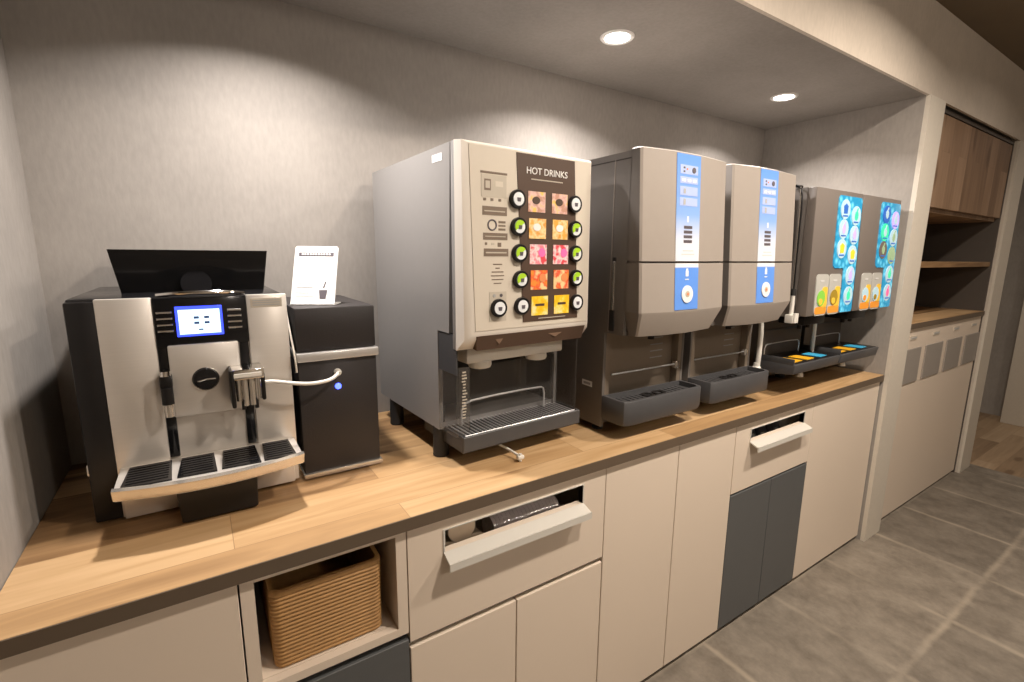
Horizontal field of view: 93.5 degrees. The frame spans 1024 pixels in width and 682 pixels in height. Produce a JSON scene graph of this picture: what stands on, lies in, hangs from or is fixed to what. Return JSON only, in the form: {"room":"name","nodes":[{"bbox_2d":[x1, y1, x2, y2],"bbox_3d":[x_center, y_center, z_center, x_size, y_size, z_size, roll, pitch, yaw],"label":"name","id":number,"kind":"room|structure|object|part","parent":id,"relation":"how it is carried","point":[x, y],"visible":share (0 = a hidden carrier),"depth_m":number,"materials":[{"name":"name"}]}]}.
{"room":"self-service drinks area","nodes":[
{"label":"self-service drinks area","id":0,"kind":"room"},
{"bbox_2d":[0,29,70,590],"bbox_3d":[-0.977,-0.018,0.848,0.100,2.500,0.700,-6,12,-33],"label":"wall","id":1,"kind":"structure","parent":0,"point":[35,461],"depth_m":0.99,"materials":[{"name":"paint"}]},
{"bbox_2d":[0,0,764,465],"bbox_3d":[0.121,-0.219,2.023,3.240,2.500,0.100,-6,12,-33],"label":"wall","id":2,"kind":"structure","parent":0,"point":[232,125],"depth_m":1.33,"materials":[{"name":"paint"}]},
{"bbox_2d":[277,0,925,129],"bbox_3d":[0.353,-0.992,1.548,3.255,0.050,0.700,-6,12,-33],"label":"ceiling","id":3,"kind":"structure","parent":0,"point":[724,59],"depth_m":1.61,"materials":[{"name":"paint"}]},
{"bbox_2d":[600,29,634,45],"bbox_3d":[0.334,-0.961,1.527,0.107,0.005,0.107,-6,12,-33],"label":"recessed light","id":4,"kind":"object","parent":3,"relation":"in","point":[618,36],"visible":1,"depth_m":1.52,"materials":[{"name":"white plastic"}]},
{"bbox_2d":[604,32,629,43],"bbox_3d":[0.334,-0.961,1.527,0.082,0.003,0.082,-6,12,-33],"label":"diffuser","id":5,"kind":"object","parent":4,"relation":"attached to","point":[609,37],"depth_m":1.52,"materials":[{"name":"white plastic"}]},
{"bbox_2d":[770,93,797,101],"bbox_3d":[1.176,-1.053,2.082,0.107,0.005,0.107,-6,12,-33],"label":"recessed light","id":6,"kind":"object","parent":3,"relation":"in","point":[784,96],"visible":1,"depth_m":2.08,"materials":[{"name":"white plastic"}]},
{"bbox_2d":[774,95,794,100],"bbox_3d":[1.176,-1.053,2.082,0.082,0.003,0.082,-6,12,-33],"label":"diffuser","id":7,"kind":"object","parent":6,"relation":"attached to","point":[776,97],"depth_m":2.08,"materials":[{"name":"white plastic"}]},
{"bbox_2d":[641,412,1023,681],"bbox_3d":[1.374,1.102,1.944,8.600,0.050,6.400,-6,12,-33],"label":"floor","id":8,"kind":"structure","parent":0,"point":[936,594],"depth_m":1.96,"materials":[{"name":"tile"}]},
{"bbox_2d":[0,585,246,681],"bbox_3d":[-0.797,0.792,1.100,0.320,0.819,0.648,-6,12,-33],"label":"base cabinet","id":9,"kind":"object","parent":8,"relation":"on","point":[200,639],"visible":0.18,"depth_m":0.79,"materials":[{"name":"laminate"}]},
{"bbox_2d":[237,532,409,681],"bbox_3d":[-0.533,0.764,1.270,0.310,0.819,0.648,-6,12,-33],"label":"base cabinet","id":10,"kind":"object","parent":8,"relation":"on","point":[381,654],"visible":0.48,"depth_m":1.01,"materials":[{"name":"laminate"}]},
{"bbox_2d":[258,545,381,666],"bbox_3d":[-0.466,0.522,1.126,0.218,0.164,0.368,-6,12,-33],"label":"woven basket","id":11,"kind":"object","parent":10,"relation":"in","point":[315,608],"visible":0.55,"depth_m":0.98,"materials":[{"name":"wicker"}]},
{"bbox_3d":[-0.362,0.932,1.031,0.307,0.533,0.018,-6,12,-33],"label":"door","id":12,"kind":"part","parent":10,"relation":"part of","materials":[{"name":"grey laminate"}]},
{"bbox_2d":[406,469,605,681],"bbox_3d":[-0.152,0.727,1.494,0.576,0.819,0.683,-6,12,-33],"label":"base cabinet","id":13,"kind":"object","parent":8,"relation":"on","point":[519,601],"visible":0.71,"depth_m":1.21,"materials":[{"name":"laminate"}]},
{"bbox_2d":[445,534,454,546],"bbox_3d":[-0.182,0.496,1.172,0.072,0.072,0.110,-6,12,-33],"label":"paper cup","id":14,"kind":"object","parent":13,"relation":"in","point":[448,541],"visible":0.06,"depth_m":1.13,"materials":[{"name":"beige paper"}]},
{"bbox_3d":[-0.114,0.917,1.193,0.280,0.509,0.018,-6,12,-33],"label":"door","id":15,"kind":"part","parent":13,"relation":"part of","materials":[{"name":"laminate"}]},
{"bbox_2d":[455,527,482,542],"bbox_3d":[-0.119,0.489,1.212,0.072,0.072,0.110,-6,12,-33],"label":"paper cup","id":16,"kind":"object","parent":13,"relation":"in","point":[476,531],"visible":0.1,"depth_m":1.17,"materials":[{"name":"beige paper"}]},
{"bbox_2d":[445,521,474,541],"bbox_3d":[-0.147,0.431,1.177,0.072,0.072,0.110,-6,12,-33],"label":"paper cup","id":17,"kind":"object","parent":16,"relation":"on","point":[463,532],"visible":0.17,"depth_m":1.13,"materials":[{"name":"beige paper"}]},
{"bbox_3d":[0.024,0.441,1.175,0.412,0.085,0.053,-6,12,-33],"label":"handle","id":18,"kind":"part","parent":13,"relation":"part of","materials":[{"name":"metal"}]},
{"bbox_2d":[482,495,558,532],"bbox_3d":[0.024,0.470,1.291,0.203,0.083,0.083,-6,12,-33],"label":"cup stack","id":19,"kind":"object","parent":13,"relation":"in","point":[504,518],"visible":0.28,"depth_m":1.26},
{"bbox_3d":[0.128,0.891,1.348,0.290,0.509,0.018,-6,12,-33],"label":"door","id":20,"kind":"part","parent":13,"relation":"part of","materials":[{"name":"laminate"}]},
{"bbox_2d":[596,428,735,681],"bbox_3d":[0.336,0.672,1.828,0.612,0.819,0.648,-6,12,-33],"label":"base cabinet","id":21,"kind":"object","parent":8,"relation":"on","point":[666,511],"visible":0.41,"depth_m":1.53,"materials":[{"name":"laminate"}]},
{"bbox_3d":[0.381,0.724,1.485,0.307,0.795,0.018,-6,12,-33],"label":"door","id":22,"kind":"part","parent":21,"relation":"part of","materials":[{"name":"laminate"}]},
{"bbox_3d":[0.638,0.697,1.650,0.299,0.795,0.018,-6,12,-33],"label":"door","id":23,"kind":"part","parent":21,"relation":"part of","materials":[{"name":"laminate"}]},
{"bbox_2d":[717,403,813,628],"bbox_3d":[0.825,0.624,2.122,0.533,0.819,0.683,-6,12,-33],"label":"base cabinet","id":24,"kind":"object","parent":8,"relation":"on","point":[769,469],"visible":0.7,"depth_m":1.85,"materials":[{"name":"laminate"}]},
{"bbox_3d":[0.875,0.800,1.826,0.264,0.533,0.018,-6,12,-33],"label":"door","id":25,"kind":"part","parent":24,"relation":"part of","materials":[{"name":"grey laminate"}]},
{"bbox_2d":[751,429,755,437],"bbox_3d":[0.890,0.368,1.834,0.099,0.075,0.058,-6,12,-33],"label":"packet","id":26,"kind":"object","parent":24,"relation":"in","point":[753,434],"visible":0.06,"depth_m":1.83,"materials":[{"name":"black"}]},
{"bbox_2d":[754,426,766,435],"bbox_3d":[0.971,0.365,1.893,0.079,0.062,0.058,-6,12,-33],"label":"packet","id":27,"kind":"object","parent":24,"relation":"in","point":[760,430],"visible":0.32,"depth_m":1.87,"materials":[{"name":"black plastic"}]},
{"bbox_3d":[0.860,0.356,2.024,0.530,0.253,0.495,-6,12,-33],"label":"drawer","id":28,"kind":"part","parent":24,"relation":"part of","materials":[{"name":"laminate"}]},
{"bbox_2d":[765,421,779,431],"bbox_3d":[1.045,0.354,1.934,0.069,0.070,0.058,-6,12,-33],"label":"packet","id":29,"kind":"object","parent":24,"relation":"in","point":[775,425],"visible":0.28,"depth_m":1.92,"materials":[{"name":"black plastic"}]},
{"bbox_3d":[1.009,0.333,1.808,0.379,0.078,0.053,-6,12,-33],"label":"handle","id":30,"kind":"part","parent":24,"relation":"part of","materials":[{"name":"metal"}]},
{"bbox_3d":[1.098,0.777,1.970,0.263,0.533,0.018,-6,12,-33],"label":"door","id":31,"kind":"part","parent":24,"relation":"part of","materials":[{"name":"grey laminate"}]},
{"bbox_2d":[792,382,879,578],"bbox_3d":[1.299,0.570,2.447,0.621,0.819,0.648,-6,12,-33],"label":"base cabinet","id":32,"kind":"object","parent":8,"relation":"on","point":[842,424],"visible":0.3,"depth_m":2.16,"materials":[{"name":"laminate"}]},
{"bbox_2d":[0,366,884,659],"bbox_3d":[0.311,0.252,1.749,2.976,0.028,0.699,-6,12,-33],"label":"countertop","id":33,"kind":"structure","parent":32,"relation":"on","point":[76,574],"depth_m":1.00,"materials":[{"name":"brown wood"}]},
{"bbox_2d":[62,249,303,522],"bbox_3d":[-0.733,0.067,1.109,0.378,0.544,0.542,-6,12,-33],"label":"coffee machine","id":34,"kind":"object","parent":33,"relation":"on","point":[171,364],"visible":1,"depth_m":0.99,"materials":[{"name":"metal"}]},
{"bbox_3d":[-0.743,0.314,0.996,0.096,0.083,0.011,-6,12,-33],"label":"panel","id":35,"kind":"part","parent":34,"relation":"part of","materials":[{"name":"metal"}]},
{"bbox_3d":[-0.696,0.105,0.973,0.021,0.094,0.038,-6,12,-33],"label":"hot water spout","id":36,"kind":"part","parent":34,"relation":"part of","materials":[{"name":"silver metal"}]},
{"bbox_3d":[-0.652,0.125,1.035,0.332,0.443,0.014,-6,12,-33],"label":"panel","id":37,"kind":"part","parent":34,"relation":"part of","materials":[{"name":"metal"}]},
{"bbox_3d":[-0.645,0.072,1.024,0.164,0.335,0.011,-6,12,-33],"label":"control panel","id":38,"kind":"part","parent":34,"relation":"part of","materials":[{"name":"silver metal"}]},
{"bbox_3d":[-0.645,0.078,1.020,0.125,0.151,0.016,-6,12,-33],"label":"plate","id":39,"kind":"part","parent":34,"relation":"part of","materials":[{"name":"metal"}]},
{"bbox_2d":[111,437,303,501],"bbox_3d":[-0.609,0.261,0.990,0.324,0.027,0.152,-6,12,-33],"label":"drip tray","id":40,"kind":"object","parent":34,"relation":"on","point":[209,465],"depth_m":0.97,"materials":[{"name":"silver metal"}]},
{"bbox_3d":[-0.625,0.313,1.027,0.142,0.085,0.109,-6,12,-33],"label":"ground drawer","id":41,"kind":"part","parent":34,"relation":"part of","materials":[{"name":"black plastic"}]},
{"bbox_3d":[-0.569,0.098,1.037,0.066,0.088,0.068,-6,12,-33],"label":"coffee spout","id":42,"kind":"part","parent":34,"relation":"part of","materials":[{"name":"silver metal"}]},
{"bbox_3d":[-0.552,0.294,1.118,0.086,0.083,0.011,-6,12,-33],"label":"panel","id":43,"kind":"part","parent":34,"relation":"part of","materials":[{"name":"metal"}]},
{"bbox_2d":[265,372,338,385],"bbox_3d":[-0.468,0.089,1.094,0.166,0.022,0.035,-8,13,-40],"label":"hose","id":44,"kind":"object","parent":34,"relation":"attached to","point":[336,375],"visible":1,"depth_m":1.08,"materials":[{"name":"white plastic"}]},
{"bbox_2d":[286,295,382,479],"bbox_3d":[-0.503,0.099,1.302,0.190,0.416,0.345,-6,12,-33],"label":"cooler","id":45,"kind":"object","parent":33,"relation":"on","point":[337,421],"visible":0.83,"depth_m":1.17,"materials":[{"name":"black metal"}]},
{"bbox_2d":[287,314,297,372],"bbox_3d":[-0.515,0.000,1.122,0.006,0.137,0.082,-7,12,-34],"label":"power cable","id":46,"kind":"object","parent":45,"relation":"attached to","point":[294,355],"visible":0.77,"depth_m":1.10,"materials":[{"name":"white plastic"}]},
{"bbox_2d":[290,246,340,304],"bbox_3d":[-0.482,-0.161,1.177,0.104,0.140,0.065,0,10,-3],"label":"sign","id":47,"kind":"object","parent":45,"relation":"on","point":[315,267],"visible":1,"depth_m":1.18,"materials":[{"name":"white paper"}]},
{"bbox_3d":[-0.482,-0.092,1.185,0.104,0.003,0.056,0,10,-3],"label":"plate","id":48,"kind":"part","parent":47,"relation":"part of","materials":[{"name":"white paper"}]},
{"bbox_2d":[319,281,326,298],"bbox_3d":[-0.458,-0.123,1.167,0.020,0.041,0.017,-6,12,-33],"label":"picture","id":49,"kind":"object","parent":47,"relation":"on","point":[322,284],"depth_m":1.17},
{"bbox_3d":[-0.506,-0.056,1.281,0.183,0.103,0.328,-6,12,-33],"label":"lid","id":50,"kind":"part","parent":45,"relation":"part of","materials":[{"name":"black plastic"}]},
{"bbox_2d":[335,383,340,388],"bbox_3d":[-0.421,0.109,1.167,0.015,0.015,0.005,-6,12,-33],"label":"indicator light","id":51,"kind":"object","parent":45,"relation":"attached to","point":[337,385],"depth_m":1.17,"materials":[{"name":"blue plastic"}]},
{"bbox_3d":[-0.507,0.295,1.342,0.190,0.016,0.334,-6,12,-33],"label":"plate","id":52,"kind":"part","parent":45,"relation":"part of","materials":[{"name":"silver metal"}]},
{"bbox_2d":[372,139,590,460],"bbox_3d":[-0.097,-0.113,1.445,0.429,0.790,0.549,-7,13,-36],"label":"dispenser","id":53,"kind":"object","parent":33,"relation":"on","point":[482,249],"visible":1,"depth_m":1.25,"materials":[{"name":"silver metal"}]},
{"bbox_3d":[-0.370,0.224,1.550,0.044,0.086,0.044,-7,13,-36],"label":"leg","id":54,"kind":"part","parent":53,"relation":"part of","materials":[{"name":"plastic"}]},
{"bbox_3d":[-0.194,0.268,1.311,0.044,0.086,0.044,-7,13,-36],"label":"leg","id":55,"kind":"part","parent":53,"relation":"part of","materials":[{"name":"rubber"}]},
{"bbox_2d":[424,386,579,460],"bbox_3d":[-0.016,0.218,1.393,0.410,0.156,0.275,-6,12,-33],"label":"drip tray","id":56,"kind":"object","parent":53,"relation":"on","point":[490,416],"depth_m":1.37,"materials":[{"name":"metal"}]},
{"bbox_3d":[0.038,-0.231,1.225,0.411,0.478,0.047,-7,13,-36],"label":"door","id":57,"kind":"part","parent":53,"relation":"part of","materials":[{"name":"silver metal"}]},
{"bbox_3d":[0.057,-0.246,1.206,0.383,0.420,0.002,-7,13,-36],"label":"panel","id":58,"kind":"part","parent":53,"relation":"part of","materials":[{"name":"beige plastic"}]},
{"bbox_3d":[0.095,-0.255,1.230,0.213,0.406,0.002,-7,13,-36],"label":"menu panel","id":59,"kind":"part","parent":53,"relation":"part of","materials":[{"name":"brown plastic"}]},
{"bbox_2d":[531,178,562,182],"bbox_3d":[0.088,-0.398,1.197,0.102,0.003,0.001,-7,12,-35],"label":"print","id":60,"kind":"object","parent":53,"relation":"on","point":[531,178],"depth_m":1.20},
{"bbox_3d":[0.117,0.231,1.535,0.044,0.086,0.044,-7,13,-36],"label":"leg","id":61,"kind":"part","parent":53,"relation":"part of","materials":[{"name":"metal"}]},
{"bbox_2d":[556,146,725,428],"bbox_3d":[0.341,-0.161,1.641,0.376,0.822,0.628,-6,12,-33],"label":"dispenser","id":62,"kind":"object","parent":33,"relation":"on","point":[656,236],"visible":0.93,"depth_m":1.39,"materials":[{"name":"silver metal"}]},
{"bbox_3d":[0.289,-0.133,1.382,0.004,0.210,0.018,-6,12,-33],"label":"rail","id":63,"kind":"part","parent":62,"relation":"part of","materials":[{"name":"black plastic"}]},
{"bbox_3d":[0.441,0.091,1.571,0.296,0.025,0.019,-6,12,-30],"label":"cup rail","id":64,"kind":"part","parent":62,"relation":"part of","materials":[{"name":"metal"}]},
{"bbox_2d":[601,380,700,426],"bbox_3d":[0.444,0.191,1.536,0.364,0.074,0.121,-6,12,-33],"label":"drip tray","id":65,"kind":"object","parent":62,"relation":"on","point":[639,401],"depth_m":1.49,"materials":[{"name":"grey plastic"}]},
{"bbox_3d":[0.492,-0.129,1.416,0.372,0.210,0.076,-6,12,-33],"label":"door","id":66,"kind":"part","parent":62,"relation":"part of","materials":[{"name":"beige plastic"}]},
{"bbox_3d":[0.492,-0.379,1.375,0.372,0.297,0.068,-6,12,-33],"label":"door","id":67,"kind":"part","parent":62,"relation":"part of","materials":[{"name":"beige plastic"}]},
{"bbox_2d":[681,164,795,403],"bbox_3d":[0.684,-0.198,1.867,0.376,0.822,0.628,-6,12,-33],"label":"dispenser","id":68,"kind":"object","parent":33,"relation":"on","point":[759,201],"visible":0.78,"depth_m":1.61,"materials":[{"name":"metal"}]},
{"bbox_3d":[0.784,0.053,1.797,0.296,0.025,0.019,-6,12,-30],"label":"cup rail","id":69,"kind":"part","parent":68,"relation":"part of","materials":[{"name":"metal"}]},
{"bbox_2d":[688,366,768,403],"bbox_3d":[0.787,0.154,1.762,0.364,0.074,0.121,-6,12,-33],"label":"drip tray","id":70,"kind":"object","parent":68,"relation":"on","point":[717,383],"depth_m":1.72,"materials":[{"name":"grey plastic"}]},
{"bbox_3d":[0.835,-0.166,1.641,0.372,0.210,0.076,-6,12,-33],"label":"door","id":71,"kind":"part","parent":68,"relation":"part of","materials":[{"name":"metal"}]},
{"bbox_2d":[752,323,763,367],"bbox_3d":[0.949,0.002,1.862,0.032,0.210,0.045,-6,12,-33],"label":"drain pipe","id":72,"kind":"object","parent":68,"relation":"attached to","point":[756,363],"visible":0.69,"depth_m":1.85,"materials":[{"name":"white plastic"}]},
{"bbox_3d":[0.835,-0.416,1.600,0.372,0.297,0.068,-6,12,-33],"label":"door","id":73,"kind":"part","parent":68,"relation":"part of","materials":[{"name":"beige plastic"}]},
{"bbox_2d":[749,186,862,377],"bbox_3d":[1.091,-0.221,2.108,0.372,0.790,0.578,-6,12,-33],"label":"dispenser","id":74,"kind":"object","parent":33,"relation":"on","point":[831,218],"visible":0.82,"depth_m":1.85,"materials":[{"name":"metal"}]},
{"bbox_2d":[784,185,802,323],"bbox_3d":[1.045,-0.319,1.782,0.046,0.503,0.096,1,10,5],"label":"cable","id":75,"kind":"object","parent":74,"relation":"attached to","point":[792,317],"visible":0.95,"depth_m":1.78,"materials":[{"name":"grey plastic"}]},
{"bbox_2d":[754,349,839,376],"bbox_3d":[1.187,0.097,2.006,0.366,0.107,0.167,-6,12,-33],"label":"drip tray","id":76,"kind":"object","parent":74,"relation":"on","point":[777,361],"depth_m":1.94,"materials":[{"name":"black plastic"}]},
{"bbox_2d":[810,324,816,350],"bbox_3d":[1.311,-0.024,2.094,0.016,0.136,0.018,-6,12,-33],"label":"drain pipe","id":77,"kind":"object","parent":74,"relation":"attached to","point":[814,329],"visible":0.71,"depth_m":2.09,"materials":[{"name":"white plastic"}]},
{"bbox_3d":[1.235,-0.339,1.863,0.366,0.468,0.043,-6,12,-33],"label":"door","id":78,"kind":"part","parent":74,"relation":"part of","materials":[{"name":"plastic"}]},
{"bbox_3d":[1.310,-0.336,1.893,0.193,0.447,0.014,-6,12,-33],"label":"button panel","id":79,"kind":"part","parent":74,"relation":"part of","materials":[{"name":"blue plastic"}]},
{"bbox_2d":[794,194,900,374],"bbox_3d":[1.407,-0.254,2.311,0.372,0.790,0.578,-6,12,-33],"label":"dispenser","id":80,"kind":"object","parent":33,"relation":"on","point":[880,216],"visible":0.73,"depth_m":2.08,"materials":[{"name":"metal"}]},
{"bbox_2d":[801,341,878,365],"bbox_3d":[1.502,0.063,2.209,0.366,0.107,0.167,-6,12,-33],"label":"drip tray","id":81,"kind":"object","parent":80,"relation":"on","point":[847,351],"depth_m":2.17,"materials":[{"name":"black plastic"}]},
{"bbox_3d":[1.551,-0.372,2.066,0.366,0.468,0.043,-6,12,-33],"label":"door","id":82,"kind":"part","parent":80,"relation":"part of","materials":[{"name":"plastic"}]},
{"bbox_3d":[1.626,-0.369,2.095,0.193,0.447,0.014,-6,12,-33],"label":"button panel","id":83,"kind":"part","parent":80,"relation":"part of","materials":[{"name":"blue plastic"}]},
{"bbox_2d":[881,108,1014,517],"bbox_3d":[2.287,-0.132,2.869,1.249,2.068,0.497,-6,12,-33],"label":"tall cabinet","id":84,"kind":"object","parent":8,"relation":"on","point":[973,164],"visible":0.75,"depth_m":2.76,"materials":[{"name":"brown wood"}]},
{"bbox_2d":[911,306,984,329],"bbox_3d":[2.291,-0.155,2.858,1.217,0.027,0.482,-6,12,-33],"label":"countertop","id":85,"kind":"structure","parent":84,"relation":"on","point":[923,316],"depth_m":2.78,"materials":[{"name":"brown wood"}]},
{"bbox_2d":[920,261,989,267],"bbox_3d":[2.289,-0.451,2.812,1.217,0.027,0.465,-6,12,-33],"label":"shelf","id":86,"kind":"object","parent":84,"relation":"attached to","point":[924,264],"depth_m":2.72,"materials":[{"name":"brown wood"}]},
{"bbox_3d":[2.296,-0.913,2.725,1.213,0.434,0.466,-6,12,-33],"label":"door","id":87,"kind":"part","parent":84,"relation":"part of","materials":[{"name":"brown wood"}]},
{"bbox_2d":[762,96,925,539],"bbox_3d":[1.634,-0.085,2.564,0.175,2.072,0.700,-6,12,-33],"label":"wall","id":88,"kind":"structure","parent":0,"point":[873,151],"depth_m":2.28,"materials":[{"name":"paint"}]},
{"bbox_2d":[735,0,1023,141],"bbox_3d":[1.158,-1.145,1.621,4.710,0.338,0.012,-6,12,-33],"label":"wall","id":89,"kind":"structure","parent":0,"point":[920,45],"depth_m":1.93,"materials":[{"name":"paint"}]},
{"bbox_2d":[860,94,945,540],"bbox_3d":[1.830,-0.030,2.269,0.175,2.072,0.018,-6,12,-33],"label":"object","id":90,"kind":"structure","parent":89,"relation":"attached to","point":[934,110],"depth_m":2.23,"materials":[{"name":"beige paint"}]},
{"bbox_2d":[957,140,1023,472],"bbox_3d":[3.037,-0.159,3.048,0.200,2.072,0.012,-6,12,-33],"label":"trim","id":91,"kind":"structure","parent":89,"relation":"attached to","point":[1017,176],"depth_m":3.02,"materials":[{"name":"beige paint"}]},
{"bbox_2d":[936,0,1023,70],"bbox_3d":[1.395,-1.320,1.511,8.600,0.050,6.400,-6,12,-33],"label":"ceiling","id":92,"kind":"structure","parent":0,"point":[1000,23],"depth_m":2.09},
{"bbox_2d":[945,105,1017,471],"bbox_3d":[2.789,-0.395,3.394,0.200,2.410,0.900,-6,12,-33],"label":"wall","id":93,"kind":"structure","parent":0,"point":[946,107],"depth_m":2.98,"materials":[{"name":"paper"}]},
{"bbox_2d":[980,178,1023,415],"bbox_3d":[4.652,-0.456,3.827,0.100,2.410,6.400,-6,12,-33],"label":"wall","id":94,"kind":"structure","parent":0,"point":[1012,297],"depth_m":4.24,"materials":[{"name":"paint"}]},
{"bbox_2d":[1000,301,1023,426],"bbox_3d":[4.517,-0.441,3.734,0.230,2.410,0.690,-6,12,-33],"label":"trim","id":95,"kind":"structure","parent":94,"relation":"attached to","point":[1013,405],"depth_m":4.06,"materials":[{"name":"beige paint"}]}
]}

